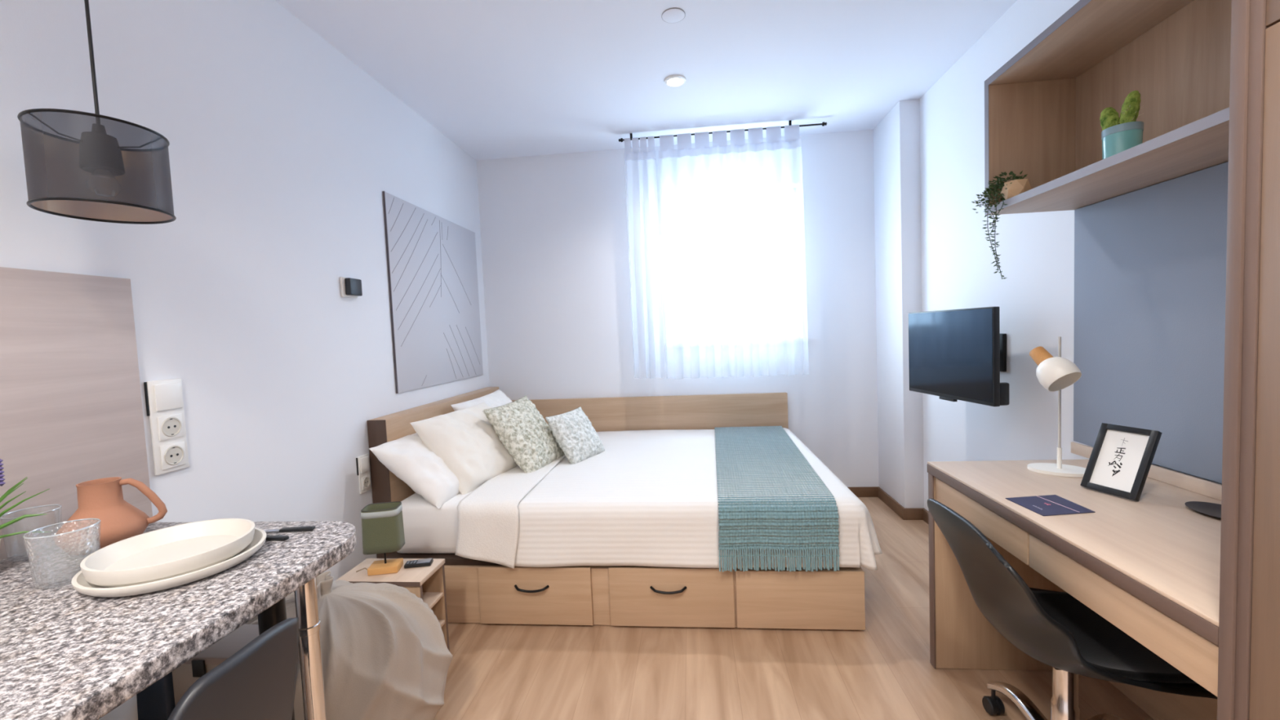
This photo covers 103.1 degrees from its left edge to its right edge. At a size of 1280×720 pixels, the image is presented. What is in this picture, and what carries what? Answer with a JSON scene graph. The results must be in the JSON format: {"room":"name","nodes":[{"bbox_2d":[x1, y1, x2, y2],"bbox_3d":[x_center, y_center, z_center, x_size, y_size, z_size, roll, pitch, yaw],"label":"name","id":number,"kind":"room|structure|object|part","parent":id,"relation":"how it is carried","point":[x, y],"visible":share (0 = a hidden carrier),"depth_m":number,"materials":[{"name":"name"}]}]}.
{"room":"studio apartment","nodes":[
{"label":"studio apartment","id":0,"kind":"room"},
{"bbox_2d":[0,0,489,592],"bbox_3d":[-1.546,-0.045,1.146,0.100,2.675,5.780,-2,3,6],"label":"wall","id":1,"kind":"structure","parent":0,"point":[284,152],"depth_m":1.86,"materials":[{"name":"white paint"}]},
{"bbox_2d":[0,266,152,559],"bbox_3d":[-1.556,0.286,0.327,0.017,0.903,2.312,-2,3,6],"label":"panel","id":2,"kind":"object","parent":1,"relation":"attached to","point":[71,409],"visible":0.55,"depth_m":1.28,"materials":[{"name":"brown wood"}]},
{"bbox_2d":[143,377,189,475],"bbox_3d":[-1.437,0.201,1.550,0.016,0.282,0.104,-2,3,6],"label":"electrical outlet","id":3,"kind":"object","parent":1,"relation":"attached to","point":[164,402],"visible":1,"depth_m":1.54,"materials":[{"name":"white plastic"}]},
{"bbox_2d":[157,413,183,440],"bbox_3d":[-1.433,0.204,1.554,0.004,0.072,0.072,-2,3,6],"label":"socket","id":4,"kind":"object","parent":3,"relation":"attached to","point":[170,425],"depth_m":1.55,"materials":[{"name":"grey plastic"}]},
{"bbox_2d":[160,441,186,470],"bbox_3d":[-1.429,0.292,1.559,0.004,0.072,0.072,-2,3,6],"label":"socket","id":5,"kind":"object","parent":3,"relation":"attached to","point":[172,454],"depth_m":1.55,"materials":[{"name":"grey plastic"}]},
{"bbox_2d":[339,276,362,297],"bbox_3d":[-1.359,-0.342,2.399,0.039,0.093,0.110,-2,3,6],"label":"thermostat","id":6,"kind":"object","parent":1,"relation":"attached to","point":[349,287],"visible":1,"depth_m":2.37,"materials":[{"name":"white plastic"}]},
{"bbox_2d":[355,453,371,493],"bbox_3d":[-1.333,0.549,2.461,0.016,0.180,0.084,-2,3,6],"label":"switch panel","id":7,"kind":"object","parent":1,"relation":"attached to","point":[362,462],"visible":1,"depth_m":2.45,"materials":[{"name":"white plastic"}]},
{"bbox_2d":[361,474,370,489],"bbox_3d":[-1.327,0.592,2.465,0.004,0.060,0.060,-2,3,6],"label":"socket","id":8,"kind":"object","parent":7,"relation":"attached to","point":[366,478],"depth_m":2.46,"materials":[{"name":"grey plastic"}]},
{"bbox_2d":[382,191,483,393],"bbox_3d":[-1.283,-0.391,3.297,0.012,1.080,1.145,-2,3,6],"label":"wall art","id":9,"kind":"object","parent":1,"relation":"attached to","point":[432,259],"visible":1,"depth_m":3.14,"materials":[{"name":"grey"}]},
{"bbox_2d":[275,0,1017,159],"bbox_3d":[-0.014,-1.492,1.012,3.275,0.100,6.180,-2,3,6],"label":"ceiling","id":10,"kind":"structure","parent":0,"point":[498,78],"depth_m":2.59,"materials":[{"name":"white paint"}]},
{"bbox_2d":[17,0,176,224],"bbox_3d":[-1.298,-0.874,1.190,0.246,1.047,0.246,-2,3,6],"label":"pendant lamp","id":11,"kind":"object","parent":10,"relation":"hanging from","point":[80,165],"visible":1,"depth_m":1.14,"materials":[{"name":"black fabric"}]},
{"bbox_3d":[-1.302,-0.965,1.185,0.007,0.825,0.007,-2,3,6],"label":"cord","id":12,"kind":"part","parent":11,"relation":"part of","materials":[{"name":"black plastic"}]},
{"bbox_3d":[-1.281,-0.448,1.213,0.240,0.187,0.240,-2,3,6],"label":"lamp shade","id":13,"kind":"part","parent":11,"relation":"part of","materials":[{"name":"black fabric"}]},
{"bbox_2d":[661,7,684,22],"bbox_3d":[0.147,-1.511,2.233,0.104,0.006,0.104,-2,3,6],"label":"ceiling sensor","id":14,"kind":"object","parent":10,"relation":"attached to","point":[674,15],"visible":1,"depth_m":2.23,"materials":[{"name":"white paint"}]},
{"bbox_2d":[664,74,685,86],"bbox_3d":[0.195,-1.541,2.811,0.120,0.012,0.120,-2,3,6],"label":"recessed light","id":15,"kind":"object","parent":10,"relation":"in","point":[676,80],"visible":1,"depth_m":2.80,"materials":[{"name":"white plastic"}]},
{"bbox_2d":[667,78,683,84],"bbox_3d":[0.195,-1.543,2.811,0.084,0.006,0.084,-2,3,6],"label":"diffuser","id":16,"kind":"object","parent":15,"relation":"attached to","point":[670,81],"depth_m":2.81,"materials":[{"name":"beige plastic"}]},
{"bbox_2d":[618,120,826,142],"bbox_3d":[0.551,-1.570,3.478,1.414,0.052,0.028,-2,3,6],"label":"curtain rod","id":17,"kind":"object","parent":10,"relation":"attached to","point":[621,140],"visible":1,"depth_m":3.45,"materials":[{"name":"black metal"}]},
{"bbox_2d":[624,136,665,378],"bbox_3d":[0.031,-0.710,3.580,0.226,1.680,0.092,-2,3,6],"label":"sheer curtain","id":18,"kind":"object","parent":17,"relation":"hanging from","point":[640,167],"visible":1,"depth_m":3.58,"materials":[{"name":"white fabric"}]},
{"bbox_2d":[658,124,808,379],"bbox_3d":[0.643,-0.726,3.517,0.984,1.690,0.097,-2,3,6],"label":"sheer curtain","id":19,"kind":"object","parent":17,"relation":"hanging from","point":[733,233],"visible":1,"depth_m":3.51,"materials":[{"name":"white fabric"}]},
{"bbox_2d":[476,129,879,487],"bbox_3d":[0.331,-0.276,4.008,3.275,2.675,0.300,-2,3,6],"label":"wall","id":20,"kind":"structure","parent":0,"point":[554,242],"depth_m":3.88,"materials":[{"name":"white paint"}]},
{"bbox_2d":[848,486,879,497],"bbox_3d":[1.463,0.991,3.811,0.635,0.075,0.015,-2,3,6],"label":"baseboard","id":21,"kind":"structure","parent":20,"relation":"attached to","point":[860,491],"depth_m":3.78,"materials":[{"name":"brown wood"}]},
{"bbox_2d":[433,497,1154,719],"bbox_3d":[0.100,1.277,1.161,3.275,0.100,6.180,-2,3,6],"label":"floor","id":22,"kind":"structure","parent":0,"point":[884,670],"depth_m":1.92,"materials":[{"name":"brown wood"}]},
{"bbox_2d":[136,671,175,719],"bbox_3d":[-1.221,0.971,1.314,0.180,0.598,0.140,-2,3,6],"label":"table leg","id":23,"kind":"object","parent":22,"relation":"on","point":[156,701],"visible":0.04,"depth_m":1.23,"materials":[{"name":"black metal"}]},
{"bbox_2d":[0,520,356,719],"bbox_3d":[-1.145,0.907,0.271,0.765,0.834,2.210,-2,3,6],"label":"dining table","id":24,"kind":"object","parent":22,"relation":"on","point":[66,653],"depth_m":0.90,"materials":[{"name":"stone"}]},
{"bbox_2d":[0,458,50,542],"bbox_3d":[-1.365,0.332,1.051,0.199,0.248,0.228,-2,3,6],"label":"lavender","id":25,"kind":"object","parent":24,"relation":"on","point":[12,489],"visible":1,"depth_m":1.09,"materials":[{"name":"green plant"}]},
{"bbox_2d":[0,458,5,486],"bbox_3d":[-1.342,0.236,1.067,0.011,0.060,0.012,-2,3,6],"label":"flower","id":26,"kind":"object","parent":25,"relation":"on","point":[2,479],"depth_m":1.07,"materials":[{"name":"purple plant"}]},
{"bbox_2d":[0,504,62,519],"bbox_3d":[-1.406,0.400,1.178,0.095,0.101,0.095,-2,3,6],"label":"tumbler","id":27,"kind":"object","parent":24,"relation":"on","point":[60,505],"visible":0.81,"depth_m":1.18,"materials":[{"name":"clear glass"}]},
{"bbox_2d":[22,518,101,589],"bbox_3d":[-1.173,0.395,1.039,0.106,0.107,0.106,-2,3,6],"label":"tumbler","id":28,"kind":"object","parent":24,"relation":"on","point":[28,545],"visible":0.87,"depth_m":1.02,"materials":[{"name":"clear glass"}]},
{"bbox_2d":[53,476,167,555],"bbox_3d":[-1.271,0.365,1.208,0.172,0.156,0.158,-2,3,6],"label":"jug","id":29,"kind":"object","parent":24,"relation":"on","point":[102,499],"visible":0.91,"depth_m":1.18,"materials":[{"name":"brown ceramic"}]},
{"bbox_3d":[-1.215,0.344,1.246,0.081,0.119,0.016,-4,4,-31],"label":"handle","id":30,"kind":"part","parent":29,"relation":"part of","materials":[{"name":"brown ceramic"}]},
{"bbox_2d":[71,527,266,597],"bbox_3d":[-0.982,0.425,1.083,0.304,0.026,0.304,-2,3,6],"label":"plate","id":31,"kind":"object","parent":24,"relation":"on","point":[78,582],"visible":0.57,"depth_m":0.98,"materials":[{"name":"grey ceramic"}]},
{"bbox_2d":[80,518,254,586],"bbox_3d":[-0.988,0.406,1.082,0.272,0.040,0.272,-2,3,6],"label":"plate","id":32,"kind":"object","parent":31,"relation":"on","point":[166,553],"visible":0.98,"depth_m":1.08,"materials":[{"name":"grey ceramic"}]},
{"bbox_3d":[-0.880,0.863,1.244,0.056,0.795,0.056,-2,3,6],"label":"support post","id":33,"kind":"part","parent":24,"relation":"part of","materials":[{"name":"black metal"}]},
{"bbox_2d":[266,535,288,541],"bbox_3d":[-0.901,0.424,1.214,0.135,0.008,0.024,-2,3,10],"label":"fork","id":34,"kind":"object","parent":24,"relation":"on","point":[282,538],"visible":0.37,"depth_m":1.20,"materials":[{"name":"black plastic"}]},
{"bbox_2d":[263,525,315,532],"bbox_3d":[-0.894,0.421,1.258,0.172,0.008,0.017,-2,3,-3],"label":"knife","id":35,"kind":"object","parent":24,"relation":"on","point":[312,527],"visible":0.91,"depth_m":1.25,"materials":[{"name":"black plastic"}]},
{"bbox_3d":[-0.934,0.423,1.257,0.091,0.002,0.017,-3,3,-4],"label":"blade","id":36,"kind":"part","parent":35,"relation":"part of","materials":[{"name":"silver metal"}]},
{"bbox_3d":[-0.849,0.419,1.260,0.081,0.008,0.016,-2,3,-3],"label":"handle","id":37,"kind":"part","parent":35,"relation":"part of","materials":[{"name":"black plastic"}]},
{"bbox_3d":[-0.777,0.860,1.218,0.090,0.795,0.090,-2,3,6],"label":"leg","id":38,"kind":"part","parent":24,"relation":"part of","materials":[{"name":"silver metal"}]},
{"bbox_2d":[167,617,298,719],"bbox_3d":[-0.876,0.892,0.843,0.447,0.780,0.406,-2,3,6],"label":"counter chair","id":39,"kind":"object","parent":22,"relation":"on","point":[258,682],"visible":1,"depth_m":0.88,"materials":[{"name":"grey plastic"}]},
{"bbox_2d":[244,571,453,719],"bbox_3d":[-1.008,0.972,1.641,0.754,0.544,0.518,-2,3,6],"label":"blanket","id":40,"kind":"object","parent":22,"relation":"on","point":[385,654],"visible":0.68,"depth_m":1.52,"materials":[{"name":"beige fabric"}]},
{"bbox_2d":[336,558,449,651],"bbox_3d":[-0.964,1.021,2.003,0.338,0.403,0.194,-2,3,6],"label":"nightstand","id":41,"kind":"object","parent":22,"relation":"on","point":[428,583],"visible":0.33,"depth_m":2.00,"materials":[{"name":"brown wood"}]},
{"bbox_2d":[355,501,404,575],"bbox_3d":[-1.019,0.695,1.977,0.182,0.254,0.100,-3,3,-8],"label":"bedside lamp","id":42,"kind":"object","parent":41,"relation":"on","point":[382,523],"visible":1,"depth_m":1.94,"materials":[{"name":"green fabric"}]},
{"bbox_3d":[-0.999,0.651,1.978,0.137,0.165,0.099,-3,3,-9],"label":"lamp shade","id":43,"kind":"part","parent":42,"relation":"part of","materials":[{"name":"green fabric"}]},
{"bbox_3d":[-0.995,0.748,1.983,0.007,0.092,0.007,-2,3,6],"label":"stem","id":44,"kind":"part","parent":42,"relation":"part of","materials":[{"name":"black metal"}]},
{"bbox_3d":[-0.971,1.035,1.919,0.330,0.384,0.014,-2,3,6],"label":"panel","id":45,"kind":"part","parent":41,"relation":"part of","materials":[{"name":"brown wood"}]},
{"bbox_2d":[404,558,433,568],"bbox_3d":[-0.879,0.806,2.020,0.100,0.016,0.044,-3,3,-9],"label":"remote control","id":46,"kind":"object","parent":41,"relation":"on","point":[426,562],"visible":1,"depth_m":2.00,"materials":[{"name":"black plastic"}]},
{"bbox_3d":[-0.859,0.799,2.023,0.051,0.002,0.036,-3,3,-9],"label":"plate","id":47,"kind":"part","parent":46,"relation":"part of","materials":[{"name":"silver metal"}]},
{"bbox_2d":[422,591,443,608],"bbox_3d":[-0.962,0.958,2.000,0.318,0.014,0.156,-2,3,6],"label":"shelf","id":48,"kind":"object","parent":41,"relation":"attached to","point":[431,598],"depth_m":2.02,"materials":[{"name":"brown wood"}]},
{"bbox_3d":[-0.955,1.026,2.089,0.330,0.384,0.014,-2,3,6],"label":"panel","id":49,"kind":"part","parent":41,"relation":"part of","materials":[{"name":"brown wood"}]},
{"bbox_2d":[438,619,444,626],"bbox_3d":[-0.957,1.073,2.006,0.318,0.014,0.156,-2,3,6],"label":"shelf","id":50,"kind":"object","parent":41,"relation":"attached to","point":[442,622],"depth_m":2.05,"materials":[{"name":"brown wood"}]},
{"bbox_2d":[367,386,865,630],"bbox_3d":[-0.118,0.673,3.063,2.296,0.911,1.770,-2,3,6],"label":"bed","id":51,"kind":"object","parent":22,"relation":"on","point":[482,592],"visible":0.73,"depth_m":2.25,"materials":[{"name":"brown wood"}]},
{"bbox_3d":[-1.203,0.699,3.262,0.096,0.895,1.485,-2,3,6],"label":"headboard","id":52,"kind":"part","parent":51,"relation":"part of","materials":[{"name":"brown wood"}]},
{"bbox_2d":[396,491,471,553],"bbox_3d":[-0.056,0.714,3.063,2.095,0.240,1.636,-2,3,6],"label":"mattress","id":53,"kind":"object","parent":51,"relation":"on","point":[428,528],"visible":0.04,"depth_m":2.35,"materials":[{"name":"white fabric"}]},
{"bbox_2d":[368,432,460,508],"bbox_3d":[-1.040,0.529,2.650,0.353,0.318,0.620,-2,3,10],"label":"pillow","id":54,"kind":"object","parent":53,"relation":"on","point":[406,457],"visible":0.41,"depth_m":2.40,"materials":[{"name":"white fabric"}]},
{"bbox_2d":[409,401,518,494],"bbox_3d":[-0.901,0.465,2.792,0.336,0.389,0.608,-1,3,19],"label":"pillow","id":55,"kind":"object","parent":53,"relation":"on","point":[466,441],"visible":0.73,"depth_m":2.63,"materials":[{"name":"beige fabric"}]},
{"bbox_2d":[450,389,512,411],"bbox_3d":[-0.938,0.415,3.357,0.316,0.380,0.629,-2,3,11],"label":"pillow","id":56,"kind":"object","parent":53,"relation":"on","point":[496,398],"visible":0.26,"depth_m":3.34,"materials":[{"name":"white fabric"}]},
{"bbox_2d":[454,455,565,568],"bbox_3d":[-0.600,0.727,3.068,0.310,0.277,1.709,-2,3,6],"label":"sheet","id":57,"kind":"object","parent":53,"relation":"on","point":[488,522],"visible":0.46,"depth_m":2.25,"materials":[{"name":"white fabric"}]},
{"bbox_2d":[482,395,564,472],"bbox_3d":[-0.657,0.434,2.969,0.297,0.405,0.450,-1,3,17],"label":"cushion","id":58,"kind":"object","parent":57,"relation":"on","point":[518,424],"visible":0.95,"depth_m":2.85,"materials":[{"name":"grey fabric"}]},
{"bbox_2d":[515,427,882,570],"bbox_3d":[0.302,0.700,2.980,1.595,0.269,1.700,-2,3,6],"label":"bedspread","id":59,"kind":"object","parent":53,"relation":"on","point":[649,499],"visible":0.66,"depth_m":2.23,"materials":[{"name":"white fabric"}]},
{"bbox_2d":[545,406,604,464],"bbox_3d":[-0.387,0.465,3.124,0.223,0.304,0.350,-1,3,26],"label":"cushion","id":60,"kind":"object","parent":59,"relation":"on","point":[573,431],"visible":0.98,"depth_m":3.04,"materials":[{"name":"grey fabric"}]},
{"bbox_2d":[714,426,839,571],"bbox_3d":[0.687,0.684,2.937,0.495,0.280,1.738,-2,3,8],"label":"throw blanket","id":61,"kind":"object","parent":59,"relation":"on","point":[770,496],"visible":1,"depth_m":2.15,"materials":[{"name":"teal fabric"}]},
{"bbox_3d":[-0.480,1.009,2.243,0.158,0.025,0.031,-2,3,6],"label":"handle","id":62,"kind":"part","parent":51,"relation":"part of","materials":[{"name":"black metal"}]},
{"bbox_3d":[-0.466,1.048,2.266,0.512,0.260,0.017,-2,3,6],"label":"drawer","id":63,"kind":"part","parent":51,"relation":"part of","materials":[{"name":"brown wood"}]},
{"bbox_3d":[0.121,0.988,2.182,0.158,0.025,0.031,-2,3,6],"label":"handle","id":64,"kind":"part","parent":51,"relation":"part of","materials":[{"name":"black metal"}]},
{"bbox_3d":[0.135,1.027,2.205,0.538,0.260,0.017,-2,3,6],"label":"drawer","id":65,"kind":"part","parent":51,"relation":"part of","materials":[{"name":"brown wood"}]},
{"bbox_3d":[0.674,1.013,2.151,0.528,0.250,0.017,-2,3,6],"label":"panel","id":66,"kind":"part","parent":51,"relation":"part of","materials":[{"name":"brown wood"}]},
{"bbox_2d":[927,497,1217,719],"bbox_3d":[1.140,0.794,1.387,0.569,0.749,0.564,-2,3,6],"label":"office chair","id":67,"kind":"object","parent":22,"relation":"on","point":[1055,628],"visible":0.85,"depth_m":1.31,"materials":[{"name":"black plastic"}]},
{"bbox_3d":[1.154,1.049,1.538,0.050,0.069,0.245,-2,3,-1],"label":"arm","id":68,"kind":"part","parent":67,"relation":"part of","materials":[{"name":"silver metal"}]},
{"bbox_3d":[1.302,1.048,1.436,0.245,0.069,0.050,-3,3,-19],"label":"arm","id":69,"kind":"part","parent":67,"relation":"part of","materials":[{"name":"silver metal"}]},
{"bbox_2d":[927,441,1222,719],"bbox_3d":[1.314,0.756,1.403,0.569,0.810,1.142,-2,3,6],"label":"desk","id":70,"kind":"object","parent":22,"relation":"on","point":[1149,566],"visible":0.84,"depth_m":1.33,"materials":[{"name":"brown wood"}]},
{"bbox_3d":[1.055,0.484,1.593,0.016,0.088,0.507,-2,3,6],"label":"drawer","id":71,"kind":"part","parent":70,"relation":"part of","materials":[{"name":"brown wood"}]},
{"bbox_3d":[1.362,0.771,1.856,0.558,0.727,0.030,-2,3,6],"label":"panel","id":72,"kind":"part","parent":70,"relation":"part of","materials":[{"name":"brown wood"}]},
{"bbox_2d":[1005,494,1095,515],"bbox_3d":[1.127,0.398,1.399,0.165,0.002,0.140,-3,3,-4],"label":"brochure","id":73,"kind":"object","parent":70,"relation":"on","point":[1050,504],"visible":1,"depth_m":1.39,"materials":[{"name":"blue paper"}]},
{"bbox_2d":[1027,336,1085,477],"bbox_3d":[1.357,0.150,1.664,0.222,0.450,0.165,-4,4,-33],"label":"desk lamp","id":74,"kind":"object","parent":70,"relation":"on","point":[1058,373],"visible":0.94,"depth_m":1.63,"materials":[{"name":"white metal"}]},
{"bbox_3d":[1.321,0.045,1.606,0.107,0.112,0.112,-2,3,6],"label":"lamp shade","id":75,"kind":"part","parent":74,"relation":"part of","materials":[{"name":"white metal"}]},
{"bbox_3d":[1.392,0.143,1.688,0.008,0.440,0.008,-2,3,6],"label":"stem","id":76,"kind":"part","parent":74,"relation":"part of","materials":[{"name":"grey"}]},
{"bbox_2d":[1080,422,1161,501],"bbox_3d":[1.384,0.289,1.468,0.097,0.189,0.141,-3,3,-13],"label":"photo frame","id":77,"kind":"object","parent":70,"relation":"on","point":[1121,459],"visible":1,"depth_m":1.46,"materials":[{"name":"black plastic"}]},
{"bbox_3d":[1.005,0.512,1.091,0.016,0.088,0.488,-2,3,6],"label":"drawer","id":78,"kind":"part","parent":70,"relation":"part of","materials":[{"name":"brown wood"}]},
{"bbox_3d":[1.587,0.791,1.311,0.008,0.727,1.005,-2,3,6],"label":"panel","id":79,"kind":"part","parent":70,"relation":"part of","materials":[{"name":"brown wood"}]},
{"bbox_2d":[1184,501,1221,518],"bbox_3d":[1.476,0.387,1.286,0.116,0.008,0.156,-2,3,6],"label":"oval dish","id":80,"kind":"object","parent":70,"relation":"on","point":[1213,509],"visible":0.45,"depth_m":1.33,"materials":[{"name":"grey"}]},
{"bbox_2d":[1217,0,1279,719],"bbox_3d":[1.172,-0.103,0.134,0.636,2.671,1.308,-2,3,6],"label":"wardrobe","id":81,"kind":"object","parent":22,"relation":"on","point":[1249,654],"visible":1,"depth_m":0.78,"materials":[{"name":"beige wood"}]},
{"bbox_3d":[1.244,-0.140,0.772,0.619,2.671,0.022,-2,3,6],"label":"panel","id":82,"kind":"part","parent":81,"relation":"part of","materials":[{"name":"beige wood"}]},
{"bbox_3d":[1.244,-0.139,0.751,0.615,2.671,0.018,-2,3,6],"label":"panel","id":83,"kind":"part","parent":81,"relation":"part of","materials":[{"name":"beige wood"}]},
{"bbox_3d":[0.940,0.365,0.515,0.019,1.680,0.566,-2,3,6],"label":"door","id":84,"kind":"part","parent":81,"relation":"part of","materials":[{"name":"brown wood"}]},
{"bbox_3d":[0.886,-0.957,0.444,0.019,0.962,0.566,-2,3,6],"label":"door","id":85,"kind":"part","parent":81,"relation":"part of","materials":[{"name":"brown wood"}]},
{"bbox_2d":[873,99,924,508],"bbox_3d":[1.768,-0.307,3.487,0.130,2.675,0.470,-2,3,6],"label":"pillar","id":86,"kind":"structure","parent":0,"point":[896,137],"depth_m":3.32,"materials":[{"name":"white paint"}]},
{"bbox_2d":[919,0,1222,511],"bbox_3d":[1.611,-0.158,0.828,0.100,2.675,5.780,-2,3,6],"label":"wall","id":87,"kind":"structure","parent":0,"point":[1035,300],"depth_m":2.48,"materials":[{"name":"white paint"}]},
{"bbox_2d":[877,487,928,524],"bbox_3d":[1.737,1.032,2.824,0.135,0.075,1.894,-2,3,6],"label":"baseboard","id":88,"kind":"structure","parent":87,"relation":"attached to","point":[907,513],"depth_m":3.32,"materials":[{"name":"brown wood"}]},
{"bbox_2d":[908,306,1008,406],"bbox_3d":[1.610,-0.027,2.469,0.262,0.439,0.625,-3,3,-3],"label":"television","id":89,"kind":"object","parent":87,"relation":"attached to","point":[954,355],"visible":1,"depth_m":2.38,"materials":[{"name":"black plastic"}]},
{"bbox_2d":[984,0,1231,215],"bbox_3d":[1.413,-0.768,1.323,0.348,0.495,1.157,-2,3,6],"label":"wall shelf","id":90,"kind":"object","parent":87,"relation":"attached to","point":[1043,107],"visible":0.92,"depth_m":1.58,"materials":[{"name":"brown wood"}]},
{"bbox_2d":[972,170,1031,279],"bbox_3d":[1.312,-0.482,1.852,0.128,0.382,0.177,-4,3,-24],"label":"trailing plant","id":91,"kind":"object","parent":90,"relation":"hanging from","point":[1018,185],"visible":0.99,"depth_m":1.82,"materials":[{"name":"green plant"}]},
{"bbox_3d":[1.332,-0.600,1.802,0.076,0.062,0.088,-2,3,6],"label":"pot","id":92,"kind":"part","parent":91,"relation":"part of","materials":[{"name":"beige wood"}]},
{"bbox_2d":[1099,90,1144,159],"bbox_3d":[1.393,-0.655,1.469,0.090,0.204,0.101,-1,3,28],"label":"potted cactus","id":93,"kind":"object","parent":90,"relation":"on","point":[1118,135],"visible":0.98,"depth_m":1.44,"materials":[{"name":"teal ceramic"}]},
{"bbox_2d":[1102,121,1142,159],"bbox_3d":[1.396,-0.613,1.473,0.088,0.118,0.088,-2,3,6],"label":"pot","id":94,"kind":"object","parent":93,"relation":"attached to","point":[1117,137],"depth_m":1.44,"materials":[{"name":"teal ceramic"}]},
{"bbox_2d":[1073,161,1228,483],"bbox_3d":[1.593,-0.092,1.337,0.044,0.866,1.144,-2,3,6],"label":"wall panel","id":95,"kind":"object","parent":87,"relation":"attached to","point":[1150,262],"visible":0.8,"depth_m":1.56,"materials":[{"name":"blue"}]}
]}

